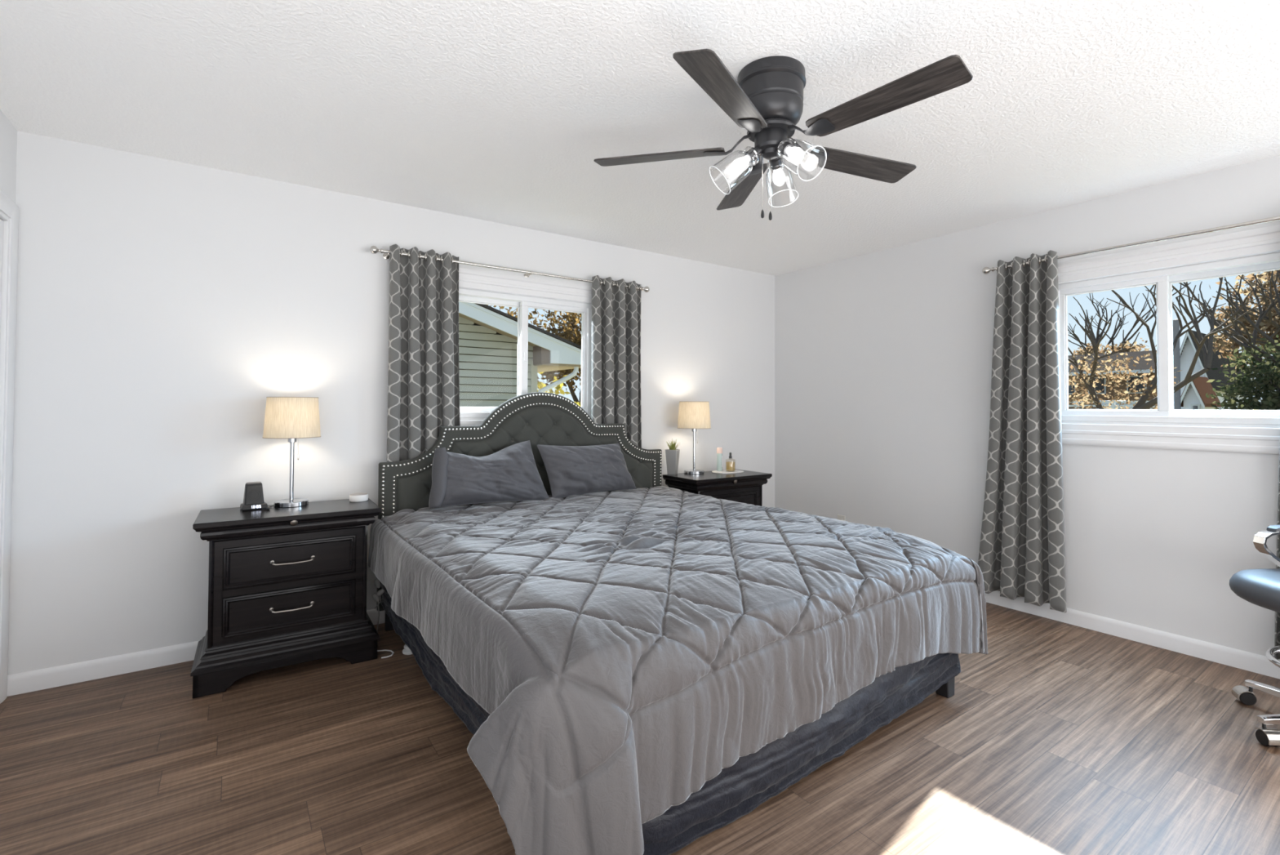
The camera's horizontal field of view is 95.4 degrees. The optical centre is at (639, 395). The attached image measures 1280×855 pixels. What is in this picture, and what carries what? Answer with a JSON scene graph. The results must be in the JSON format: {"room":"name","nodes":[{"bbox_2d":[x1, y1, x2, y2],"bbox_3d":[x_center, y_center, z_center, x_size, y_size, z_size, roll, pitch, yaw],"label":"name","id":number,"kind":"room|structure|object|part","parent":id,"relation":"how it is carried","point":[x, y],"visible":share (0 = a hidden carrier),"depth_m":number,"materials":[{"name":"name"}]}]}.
{"room":"bedroom","nodes":[
{"label":"bedroom","id":0,"kind":"room"},
{"bbox_2d":[0,109,17,203],"bbox_3d":[-1.249,0.029,0.264,0.160,2.440,5.382,1,-1,-35],"label":"wall","id":1,"kind":"structure","parent":0,"point":[8,133],"depth_m":2.44,"materials":[{"name":"white paint"}]},
{"bbox_2d":[0,190,18,702],"bbox_3d":[-2.481,0.225,2.043,0.177,2.107,1.019,1,-1,-35],"label":"door","id":2,"kind":"structure","parent":1,"relation":"in","point":[9,210],"depth_m":2.45,"materials":[{"name":"white paint"}]},
{"bbox_2d":[7,130,774,675],"bbox_3d":[-0.798,0.102,3.955,5.120,2.440,0.160,1,-1,-35],"label":"wall","id":3,"kind":"structure","parent":0,"point":[161,303],"depth_m":2.90,"materials":[{"name":"white paint"}]},
{"bbox_2d":[7,608,385,696],"bbox_3d":[-0.753,1.277,3.861,4.800,0.086,0.014,1,-1,-35],"label":"baseboard","id":4,"kind":"structure","parent":3,"relation":"attached to","point":[77,672],"depth_m":2.67,"materials":[{"name":"white paint"}]},
{"bbox_2d":[367,544,369,563],"bbox_3d":[-1.546,0.906,3.317,0.072,0.116,0.009,1,-1,-35],"label":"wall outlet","id":5,"kind":"object","parent":3,"relation":"attached to","point":[367,544],"visible":0.15,"depth_m":3.31,"materials":[{"name":"white plastic"}]},
{"bbox_2d":[371,577,384,632],"bbox_3d":[-1.454,1.103,3.184,0.063,0.402,0.267,1,-1,-35],"label":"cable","id":6,"kind":"object","parent":3,"relation":"attached to","point":[376,596],"visible":0.85,"depth_m":3.10,"materials":[{"name":"grey"}]},
{"bbox_3d":[-1.454,1.103,3.191,0.038,0.402,0.255,1,-1,-35],"label":"cord","id":7,"kind":"part","parent":6,"relation":"part of","materials":[{"name":"grey plastic"}]},
{"bbox_2d":[369,245,649,292],"bbox_3d":[-0.741,-0.808,3.857,1.938,0.052,0.090,1,-1,-35],"label":"curtain rod","id":8,"kind":"object","parent":3,"relation":"attached to","point":[374,250],"visible":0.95,"depth_m":3.71,"materials":[{"name":"silver metal"}]},
{"bbox_2d":[386,244,460,462],"bbox_3d":[-1.256,0.173,3.457,0.473,2.075,0.107,1,-1,-35],"label":"curtain","id":9,"kind":"object","parent":8,"relation":"hanging from","point":[424,369],"visible":0.56,"depth_m":3.42,"materials":[{"name":"fabric"}]},
{"bbox_2d":[591,275,641,448],"bbox_3d":[-0.160,0.192,4.220,0.459,2.075,0.103,1,-1,-35],"label":"curtain","id":10,"kind":"object","parent":8,"relation":"hanging from","point":[615,310],"visible":0.53,"depth_m":4.20,"materials":[{"name":"fabric"}]},
{"bbox_2d":[458,267,591,426],"bbox_3d":[-0.785,-0.254,3.924,1.256,1.070,0.125,1,-1,-35],"label":"window","id":11,"kind":"structure","parent":3,"relation":"in","point":[468,278],"depth_m":3.91,"materials":[{"name":"white paint"}]},
{"bbox_3d":[-1.000,-0.262,3.821,0.518,0.770,0.034,1,-1,-35],"label":"sash","id":12,"kind":"part","parent":11,"relation":"part of","materials":[{"name":"white plastic"}]},
{"bbox_3d":[-0.588,-0.256,4.052,0.518,0.770,0.034,1,-1,-35],"label":"sash","id":13,"kind":"part","parent":11,"relation":"part of","materials":[{"name":"white plastic"}]},
{"bbox_2d":[0,0,1279,275],"bbox_3d":[0.746,-1.214,1.772,5.400,0.120,5.822,1,-1,-35],"label":"ceiling","id":14,"kind":"structure","parent":0,"point":[498,111],"depth_m":2.26,"materials":[{"name":"white paint"}]},
{"bbox_2d":[593,48,973,220],"bbox_3d":[0.501,-0.889,2.071,1.258,0.522,1.236,1,-1,-35],"label":"ceiling fan","id":15,"kind":"object","parent":14,"relation":"hanging from","point":[766,100],"visible":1,"depth_m":1.99,"materials":[{"name":"black metal"}]},
{"bbox_3d":[0.073,-0.892,2.182,0.485,0.006,0.124,0,11,13],"label":"blade","id":16,"kind":"part","parent":15,"relation":"part of","materials":[{"name":"brown wood"}]},
{"bbox_3d":[0.258,-0.900,1.740,0.124,0.006,0.485,14,6,31],"label":"blade","id":17,"kind":"part","parent":15,"relation":"part of","materials":[{"name":"brown wood"}]},
{"bbox_3d":[0.335,-0.804,2.074,0.176,0.166,0.115,0,-1,4],"label":"lamp shade","id":18,"kind":"part","parent":15,"relation":"part of","materials":[{"name":"clear glass"}]},
{"bbox_3d":[0.435,-0.885,2.494,0.124,0.006,0.485,-12,0,-5],"label":"blade","id":19,"kind":"part","parent":15,"relation":"part of","materials":[{"name":"brown wood"}]},
{"bbox_3d":[0.468,-0.753,2.090,0.002,0.196,0.002,0,-1,25],"label":"pull chain","id":20,"kind":"part","parent":15,"relation":"part of","materials":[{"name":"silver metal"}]},
{"bbox_3d":[0.525,-0.801,2.209,0.114,0.166,0.176,-1,-1,34],"label":"lamp shade","id":21,"kind":"part","parent":15,"relation":"part of","materials":[{"name":"clear glass"}]},
{"bbox_3d":[0.540,-0.805,1.974,0.115,0.166,0.176,1,-1,-35],"label":"lamp shade","id":22,"kind":"part","parent":15,"relation":"part of","materials":[{"name":"clear glass"}]},
{"bbox_3d":[0.845,-0.888,2.246,0.485,0.006,0.124,1,-13,-23],"label":"blade","id":23,"kind":"part","parent":15,"relation":"part of","materials":[{"name":"brown wood"}]},
{"bbox_3d":[0.736,-0.897,1.780,0.124,0.006,0.485,17,-12,-39],"label":"blade","id":24,"kind":"part","parent":15,"relation":"part of","materials":[{"name":"brown wood"}]},
{"bbox_2d":[0,601,1279,854],"bbox_3d":[0.735,1.345,1.723,5.400,0.120,5.822,1,-1,-35],"label":"floor","id":25,"kind":"structure","parent":0,"point":[1060,738],"depth_m":2.01,"materials":[{"name":"brown wood"}]},
{"bbox_2d":[190,497,381,697],"bbox_3d":[-1.703,0.926,2.843,0.744,0.742,0.401,1,-1,-33],"label":"nightstand","id":26,"kind":"object","parent":25,"relation":"on","point":[287,586],"visible":0.98,"depth_m":2.70,"materials":[{"name":"black wood"}]},
{"bbox_2d":[240,481,267,511],"bbox_3d":[-1.887,0.490,2.850,0.106,0.128,0.091,1,-1,-41],"label":"alarm clock","id":27,"kind":"object","parent":26,"relation":"on","point":[253,498],"visible":1,"depth_m":2.84,"materials":[{"name":"black plastic"}]},
{"bbox_2d":[245,484,262,504],"bbox_3d":[-1.885,0.485,2.847,0.072,0.086,0.030,1,-1,-41],"label":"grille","id":28,"kind":"object","parent":27,"relation":"attached to","point":[254,493],"depth_m":2.84,"materials":[{"name":"grey fabric"}]},
{"bbox_3d":[-1.704,1.154,2.839,0.742,0.094,0.400,1,-1,-33],"label":"moulding","id":29,"kind":"part","parent":26,"relation":"part of","materials":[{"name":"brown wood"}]},
{"bbox_3d":[-1.624,0.875,2.724,0.634,0.489,0.020,1,-1,-33],"label":"frame","id":30,"kind":"part","parent":26,"relation":"part of","materials":[{"name":"brown wood"}]},
{"bbox_3d":[-1.704,0.615,2.853,0.726,0.060,0.392,1,-1,-33],"label":"cornice","id":31,"kind":"part","parent":26,"relation":"part of","materials":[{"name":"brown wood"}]},
{"bbox_3d":[-1.627,0.989,2.725,0.528,0.176,0.028,1,-1,-33],"label":"drawer","id":32,"kind":"part","parent":26,"relation":"part of","materials":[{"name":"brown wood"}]},
{"bbox_3d":[-1.626,0.773,2.729,0.528,0.180,0.028,1,-1,-33],"label":"drawer","id":33,"kind":"part","parent":26,"relation":"part of","materials":[{"name":"brown wood"}]},
{"bbox_3d":[-1.609,0.612,2.708,0.534,0.057,0.048,1,-1,-33],"label":"hidden drawer","id":34,"kind":"part","parent":26,"relation":"part of","materials":[{"name":"brown wood"}]},
{"bbox_2d":[262,396,320,507],"bbox_3d":[-1.770,0.283,2.965,0.257,0.548,0.257,1,-1,-35],"label":"table lamp","id":35,"kind":"object","parent":26,"relation":"on","point":[291,418],"visible":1,"depth_m":2.88,"materials":[{"name":"beige fabric"}]},
{"bbox_3d":[-1.769,0.111,2.968,0.253,0.202,0.253,1,-1,-35],"label":"lamp shade","id":36,"kind":"part","parent":35,"relation":"part of","materials":[{"name":"fabric"}]},
{"bbox_2d":[287,438,297,442],"bbox_3d":[-1.770,0.197,2.966,0.041,0.084,0.041,1,-1,-35],"label":"socket","id":37,"kind":"object","parent":35,"relation":"attached to","point":[291,440],"depth_m":2.95,"materials":[{"name":"silver metal"}]},
{"bbox_3d":[-1.616,0.986,2.709,0.182,0.023,0.033,1,-1,-33],"label":"handle","id":38,"kind":"part","parent":26,"relation":"part of","materials":[{"name":"grey metal"}]},
{"bbox_3d":[-1.615,0.770,2.713,0.182,0.023,0.033,1,-1,-33],"label":"handle","id":39,"kind":"part","parent":26,"relation":"part of","materials":[{"name":"grey metal"}]},
{"bbox_3d":[-1.597,0.587,2.690,0.032,0.030,0.014,1,-1,-33],"label":"finger pull","id":40,"kind":"part","parent":26,"relation":"part of","materials":[{"name":"grey metal"}]},
{"bbox_2d":[349,493,368,502],"bbox_3d":[-1.497,0.542,3.102,0.091,0.036,0.091,1,-1,-35],"label":"speaker","id":41,"kind":"object","parent":26,"relation":"on","point":[354,497],"visible":1,"depth_m":3.07},
{"bbox_3d":[-1.497,0.525,3.102,0.085,0.003,0.085,1,-1,-35],"label":"plate","id":42,"kind":"part","parent":41,"relation":"part of","materials":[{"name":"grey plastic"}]},
{"bbox_2d":[377,648,394,657],"bbox_3d":[-1.288,1.296,2.940,0.071,0.006,0.125,1,-2,-43],"label":"cable","id":43,"kind":"object","parent":25,"relation":"on","point":[384,649],"visible":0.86,"depth_m":2.94,"materials":[{"name":"white plastic"}]},
{"bbox_2d":[376,391,955,697],"bbox_3d":[-0.031,0.634,2.900,1.954,1.341,2.181,1,-1,-35],"label":"bed","id":44,"kind":"object","parent":25,"relation":"on","point":[541,418],"visible":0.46,"depth_m":3.66,"materials":[{"name":"grey fabric"}]},
{"bbox_3d":[-1.387,1.226,3.257,0.070,0.160,0.026,1,-1,-35],"label":"headboard leg","id":45,"kind":"part","parent":44,"relation":"part of","materials":[{"name":"black wood"}]},
{"bbox_3d":[-0.642,0.589,3.780,1.954,1.221,0.040,1,-1,-35],"label":"headboard","id":46,"kind":"part","parent":44,"relation":"part of","materials":[{"name":"grey fabric"}]},
{"bbox_3d":[-0.630,0.350,3.768,1.930,0.720,0.006,1,-1,-35],"label":"nailhead trim","id":47,"kind":"part","parent":44,"relation":"part of","materials":[{"name":"white metal"}]},
{"bbox_3d":[-0.629,0.378,3.766,1.818,0.665,0.006,1,-1,-35],"label":"nailhead trim","id":48,"kind":"part","parent":44,"relation":"part of","materials":[{"name":"white metal"}]},
{"bbox_3d":[-0.636,0.632,3.769,1.778,1.133,0.064,1,-1,-35],"label":"tufted panel","id":49,"kind":"part","parent":44,"relation":"part of","materials":[{"name":"grey fabric"}]},
{"bbox_2d":[380,582,960,854],"bbox_3d":[0.024,1.096,2.826,1.983,0.393,2.164,1,-1,-35],"label":"bed skirt","id":50,"kind":"object","parent":44,"relation":"hanging from","point":[740,788],"visible":0.31,"depth_m":1.93,"materials":[{"name":"black fabric"}]},
{"bbox_3d":[1.330,1.205,2.549,0.072,0.196,0.065,1,-1,-35],"label":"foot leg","id":51,"kind":"part","parent":44,"relation":"part of","materials":[{"name":"black wood"}]},
{"bbox_3d":[-0.021,0.791,2.885,1.915,0.242,2.070,1,-1,-35],"label":"mattress","id":52,"kind":"object","parent":44,"relation":"on","visible":0},
{"bbox_2d":[367,485,987,854],"bbox_3d":[0.013,0.915,2.740,2.225,0.618,2.189,1,-1,-35],"label":"comforter","id":53,"kind":"object","parent":52,"relation":"on","point":[623,650],"visible":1,"depth_m":1.85,"materials":[{"name":"grey fabric"}]},
{"bbox_2d":[428,440,549,508],"bbox_3d":[-0.864,0.455,3.400,0.719,0.367,0.180,1,-1,-35],"label":"pillow","id":54,"kind":"object","parent":53,"relation":"on","point":[509,473],"visible":1,"depth_m":3.32,"materials":[{"name":"grey fabric"}]},
{"bbox_2d":[536,443,636,497],"bbox_3d":[-0.325,0.476,3.783,0.708,0.336,0.193,1,-1,-35],"label":"pillow","id":55,"kind":"object","parent":53,"relation":"on","point":[571,470],"visible":1,"depth_m":3.69,"materials":[{"name":"grey fabric"}]},
{"bbox_2d":[662,468,772,506],"bbox_3d":[0.587,0.965,4.396,0.744,0.742,0.401,1,-1,-34],"label":"nightstand","id":56,"kind":"object","parent":25,"relation":"on","point":[746,486],"visible":0.22,"depth_m":4.29,"materials":[{"name":"black wood"}]},
{"bbox_2d":[665,439,680,475],"bbox_3d":[0.251,0.457,4.387,0.128,0.271,0.116,0,-1,20],"label":"potted plant","id":57,"kind":"object","parent":56,"relation":"on","point":[672,454],"visible":1,"depth_m":4.35,"materials":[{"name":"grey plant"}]},
{"bbox_3d":[0.245,0.499,4.382,0.090,0.186,0.090,0,-1,20],"label":"planter","id":58,"kind":"part","parent":57,"relation":"part of","materials":[{"name":"white ceramic"}]},
{"bbox_2d":[677,401,711,474],"bbox_3d":[0.414,0.320,4.452,0.257,0.548,0.257,1,-1,-35],"label":"table lamp","id":59,"kind":"object","parent":56,"relation":"on","point":[694,415],"visible":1,"depth_m":4.36,"materials":[{"name":"beige fabric"}]},
{"bbox_3d":[0.414,0.148,4.455,0.253,0.202,0.253,1,-1,-35],"label":"lamp shade","id":60,"kind":"part","parent":59,"relation":"part of","materials":[{"name":"fabric"}]},
{"bbox_3d":[0.586,0.654,4.406,0.726,0.060,0.392,1,-1,-34],"label":"cornice","id":61,"kind":"part","parent":56,"relation":"part of","materials":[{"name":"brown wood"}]},
{"bbox_2d":[711,469,743,473],"bbox_3d":[0.686,0.593,4.539,0.250,0.008,0.176,1,-1,-35],"label":"tray","id":62,"kind":"object","parent":56,"relation":"on","point":[724,471],"visible":0.86,"depth_m":4.50,"materials":[{"name":"white ceramic"}]},
{"bbox_2d":[716,447,722,471],"bbox_3d":[0.625,0.499,4.571,0.045,0.181,0.045,1,-1,-35],"label":"spray bottle","id":63,"kind":"object","parent":62,"relation":"on","point":[719,450],"visible":1,"depth_m":4.55,"materials":[{"name":"white plastic"}]},
{"bbox_2d":[725,452,735,471],"bbox_3d":[0.703,0.515,4.526,0.075,0.147,0.075,1,-1,-35],"label":"perfume bottle","id":64,"kind":"object","parent":62,"relation":"on","point":[730,465],"visible":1,"depth_m":4.50,"materials":[{"name":"gold glass"}]},
{"bbox_3d":[0.668,0.914,4.279,0.634,0.489,0.020,1,-1,-34],"label":"frame","id":65,"kind":"part","parent":56,"relation":"part of","materials":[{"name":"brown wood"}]},
{"bbox_3d":[0.683,0.650,4.263,0.534,0.057,0.048,1,-1,-34],"label":"hidden drawer","id":66,"kind":"part","parent":56,"relation":"part of","materials":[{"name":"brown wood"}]},
{"bbox_3d":[0.666,0.812,4.284,0.528,0.180,0.028,1,-1,-34],"label":"drawer","id":67,"kind":"part","parent":56,"relation":"part of","materials":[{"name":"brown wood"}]},
{"bbox_2d":[1229,524,1279,746],"bbox_3d":[2.650,0.741,2.178,0.680,1.120,0.695,0,-1,3],"label":"desk chair","id":68,"kind":"object","parent":25,"relation":"on","point":[1260,587],"visible":1,"depth_m":2.28,"materials":[{"name":"silver metal"}]},
{"bbox_2d":[1231,684,1255,699],"bbox_3d":[2.570,1.267,2.481,0.056,0.043,0.060,0,-1,26],"label":"caster wheel","id":69,"kind":"object","parent":68,"relation":"attached to","point":[1240,691],"depth_m":2.47,"materials":[{"name":"silver metal"}]},
{"bbox_3d":[2.625,0.768,2.163,0.570,0.135,0.510,0,-1,0],"label":"seat","id":70,"kind":"part","parent":68,"relation":"part of","materials":[{"name":"grey leather"}]},
{"bbox_3d":[2.621,1.207,2.342,0.052,0.045,0.293,0,-1,-13],"label":"leg","id":71,"kind":"part","parent":68,"relation":"part of","materials":[{"name":"silver metal"}]},
{"bbox_3d":[2.778,0.683,2.431,0.398,0.256,0.044,0,-1,0],"label":"arm","id":72,"kind":"part","parent":68,"relation":"part of","materials":[{"name":"silver metal"}]},
{"bbox_2d":[1254,727,1279,745],"bbox_3d":[2.338,1.260,2.161,0.060,0.043,0.056,0,-1,3],"label":"caster wheel","id":73,"kind":"object","parent":68,"relation":"attached to","point":[1265,735],"depth_m":2.15,"materials":[{"name":"silver metal"}]},
{"bbox_3d":[2.473,1.203,2.172,0.293,0.045,0.052,0,-1,5],"label":"leg","id":74,"kind":"part","parent":68,"relation":"part of","materials":[{"name":"silver metal"}]},
{"bbox_2d":[774,155,1279,659],"bbox_3d":[2.821,0.100,3.099,0.160,2.440,5.382,1,-1,-35],"label":"wall","id":75,"kind":"structure","parent":0,"point":[883,358],"depth_m":3.82,"materials":[{"name":"white paint"}]},
{"bbox_2d":[837,514,844,520],"bbox_3d":[1.611,1.015,4.665,0.009,0.116,0.072,1,-1,-35],"label":"wall outlet","id":76,"kind":"object","parent":75,"relation":"attached to","point":[839,517],"visible":0.4,"depth_m":4.66,"materials":[{"name":"white plastic"}]},
{"bbox_2d":[982,215,1279,274],"bbox_3d":[2.747,-0.806,2.996,0.106,0.052,1.839,1,-1,-35],"label":"curtain rod","id":77,"kind":"object","parent":75,"relation":"attached to","point":[986,270],"visible":0.73,"depth_m":2.98,"materials":[{"name":"silver metal"}]},
{"bbox_2d":[977,249,1066,612],"bbox_3d":[2.308,0.199,3.551,0.120,2.085,0.488,1,-1,-35],"label":"curtain","id":78,"kind":"object","parent":77,"relation":"hanging from","point":[1022,550],"visible":0.99,"depth_m":3.51,"materials":[{"name":"fabric"}]},
{"bbox_2d":[1274,443,1279,658],"bbox_3d":[3.052,0.181,2.482,0.115,2.085,0.515,1,-1,-35],"label":"curtain","id":79,"kind":"object","parent":77,"relation":"hanging from","point":[1277,629],"visible":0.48,"depth_m":2.68,"materials":[{"name":"fabric"}]},
{"bbox_2d":[985,590,1279,678],"bbox_3d":[2.703,1.276,3.086,0.014,0.086,5.208,1,-1,-35],"label":"baseboard","id":80,"kind":"structure","parent":75,"relation":"attached to","point":[1251,661],"depth_m":3.08,"materials":[{"name":"white paint"}]},
{"bbox_2d":[1057,224,1279,453],"bbox_3d":[2.784,-0.256,3.096,0.125,1.070,1.236,1,-1,-35],"label":"window","id":81,"kind":"structure","parent":75,"relation":"in","point":[1264,240],"depth_m":3.07,"materials":[{"name":"white paint"}]},
{"bbox_3d":[2.646,-0.258,3.280,0.034,0.770,0.508,1,-1,-35],"label":"sash","id":82,"kind":"part","parent":81,"relation":"part of","materials":[{"name":"white plastic"}]},
{"bbox_3d":[2.947,-0.263,2.929,0.034,0.770,0.508,1,-1,-35],"label":"sash","id":83,"kind":"part","parent":81,"relation":"part of","materials":[{"name":"white plastic"}]},
{"label":"outside","id":84,"kind":"structure","parent":0,"visible":0},
{"bbox_3d":[28.341,2.742,37.985,150.000,0.200,150.000,1,-1,-35],"label":"lawn","id":85,"kind":"structure","parent":84,"visible":0},
{"bbox_2d":[486,304,517,318],"bbox_3d":[-7.540,-1.512,21.701,4.879,7.402,7.298,-1,-1,43],"label":"maple tree","id":86,"kind":"object","parent":85,"relation":"on","point":[511,313],"visible":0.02,"depth_m":21.47,"materials":[{"name":"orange plant"}]},
{"bbox_2d":[458,302,581,406],"bbox_3d":[-8.062,-0.345,8.784,12.080,4.560,8.380,1,-1,-35],"label":"house","id":87,"kind":"structure","parent":85,"relation":"on","point":[488,335],"depth_m":8.29,"materials":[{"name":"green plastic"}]},
{"bbox_3d":[-3.210,-1.610,7.117,6.020,1.965,0.015,1,-1,-35],"label":"rake trim","id":88,"kind":"part","parent":87,"relation":"part of","materials":[{"name":"white"}]},
{"bbox_2d":[515,308,581,403],"bbox_3d":[-1.798,-0.891,18.767,5.344,6.092,3.414,1,-1,-35],"label":"maple tree","id":89,"kind":"object","parent":85,"relation":"on","point":[567,331],"visible":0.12,"depth_m":18.00,"materials":[{"name":"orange plant"}]},
{"bbox_2d":[537,372,581,406],"bbox_3d":[-2.353,0.779,13.206,2.696,2.840,1.639,1,-1,-35],"label":"bush","id":90,"kind":"object","parent":85,"relation":"on","point":[540,384],"visible":0.02,"depth_m":13.35,"materials":[{"name":"yellow plant"}]},
{"bbox_2d":[1068,400,1155,408],"bbox_3d":[13.512,1.161,17.318,0.100,2.050,2.800,1,-1,-35],"label":"rail fence","id":91,"kind":"object","parent":85,"relation":"on","point":[1113,406],"visible":0.14,"depth_m":16.94,"materials":[{"name":"white wood"}]},
{"bbox_3d":[13.255,1.167,17.688,0.100,2.050,0.100,1,-1,-35],"label":"post","id":92,"kind":"part","parent":91,"relation":"part of","materials":[{"name":"white wood"}]},
{"bbox_3d":[13.516,0.188,17.337,0.060,0.055,2.800,1,-1,-35],"label":"rail","id":93,"kind":"part","parent":91,"relation":"part of","materials":[{"name":"white"}]},
{"bbox_3d":[13.516,0.308,17.335,0.060,0.055,2.800,1,-1,-35],"label":"rail","id":94,"kind":"part","parent":91,"relation":"part of","materials":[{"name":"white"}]},
{"bbox_3d":[13.769,1.155,16.949,0.100,2.050,0.100,1,-1,-35],"label":"post","id":95,"kind":"part","parent":91,"relation":"part of","materials":[{"name":"white wood"}]},
{"bbox_2d":[1099,400,1135,408],"bbox_3d":[16.615,1.216,20.211,2.400,2.066,0.600,1,-1,-35],"label":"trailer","id":96,"kind":"object","parent":85,"relation":"on","point":[1102,403],"visible":0.02,"depth_m":19.61,"materials":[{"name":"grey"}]},
{"bbox_2d":[1067,292,1173,355],"bbox_3d":[31.864,-2.447,39.014,5.613,10.256,5.726,1,-1,-35],"label":"tree","id":97,"kind":"object","parent":85,"relation":"on","point":[1099,335],"visible":0.25,"depth_m":39.30,"materials":[{"name":"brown plant"}]},
{"bbox_2d":[1067,348,1180,408],"bbox_3d":[24.522,0.143,31.039,9.080,4.700,7.500,1,-1,-35],"label":"house","id":98,"kind":"structure","parent":85,"relation":"on","point":[1142,364],"depth_m":27.70,"materials":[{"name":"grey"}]},
{"bbox_3d":[21.210,-0.461,28.924,0.050,0.700,0.600,1,-1,-35],"label":"pane","id":99,"kind":"part","parent":98,"relation":"part of","materials":[{"name":"black glass"}]},
{"bbox_3d":[21.895,-0.477,27.940,0.050,0.700,0.600,1,-1,-35],"label":"pane","id":100,"kind":"part","parent":98,"relation":"part of","materials":[{"name":"black glass"}]},
{"bbox_3d":[22.753,-0.497,26.709,0.050,0.700,0.600,1,-1,-35],"label":"pane","id":101,"kind":"part","parent":98,"relation":"part of","materials":[{"name":"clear glass"}]},
{"bbox_2d":[1067,277,1260,408],"bbox_3d":[8.583,-0.349,10.302,2.936,4.827,3.656,1,-1,-35],"label":"bare tree","id":102,"kind":"object","parent":85,"relation":"on","point":[1207,356],"visible":0.67,"depth_m":10.34,"materials":[{"name":"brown plant"}]},
{"bbox_2d":[1173,319,1181,409],"bbox_3d":[13.885,0.084,15.060,0.150,4.120,0.146,1,-1,-35],"label":"utility pole","id":103,"kind":"object","parent":85,"relation":"on","point":[1176,357],"visible":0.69,"depth_m":15.03,"materials":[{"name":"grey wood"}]},
{"bbox_2d":[1180,376,1221,409],"bbox_3d":[21.863,0.788,22.758,2.490,3.070,0.770,1,-1,-35],"label":"garden shed","id":104,"kind":"object","parent":85,"relation":"on","point":[1193,397],"visible":0.41,"depth_m":22.27,"materials":[{"name":"white"}]},
{"bbox_3d":[21.068,0.698,22.103,0.025,0.620,0.130,1,-1,-35],"label":"pane","id":105,"kind":"part","parent":104,"relation":"part of","materials":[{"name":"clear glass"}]},
{"bbox_2d":[1173,329,1255,409],"bbox_3d":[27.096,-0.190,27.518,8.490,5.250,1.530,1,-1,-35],"label":"house","id":106,"kind":"structure","parent":85,"relation":"on","point":[1188,348],"depth_m":25.45,"materials":[{"name":"white"}]},
{"bbox_2d":[1194,270,1279,409],"bbox_3d":[16.573,-0.859,14.665,3.959,6.024,3.944,1,-1,-35],"label":"evergreen tree","id":107,"kind":"object","parent":85,"relation":"on","point":[1268,384],"visible":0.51,"depth_m":15.09,"materials":[{"name":"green plant"}]},
{"bbox_2d":[1208,270,1279,371],"bbox_3d":[21.424,-1.288,18.690,4.516,7.134,5.104,-1,-1,40],"label":"tree","id":108,"kind":"object","parent":85,"relation":"on","point":[1270,322],"visible":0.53,"depth_m":19.53,"materials":[{"name":"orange plant"}]}
]}

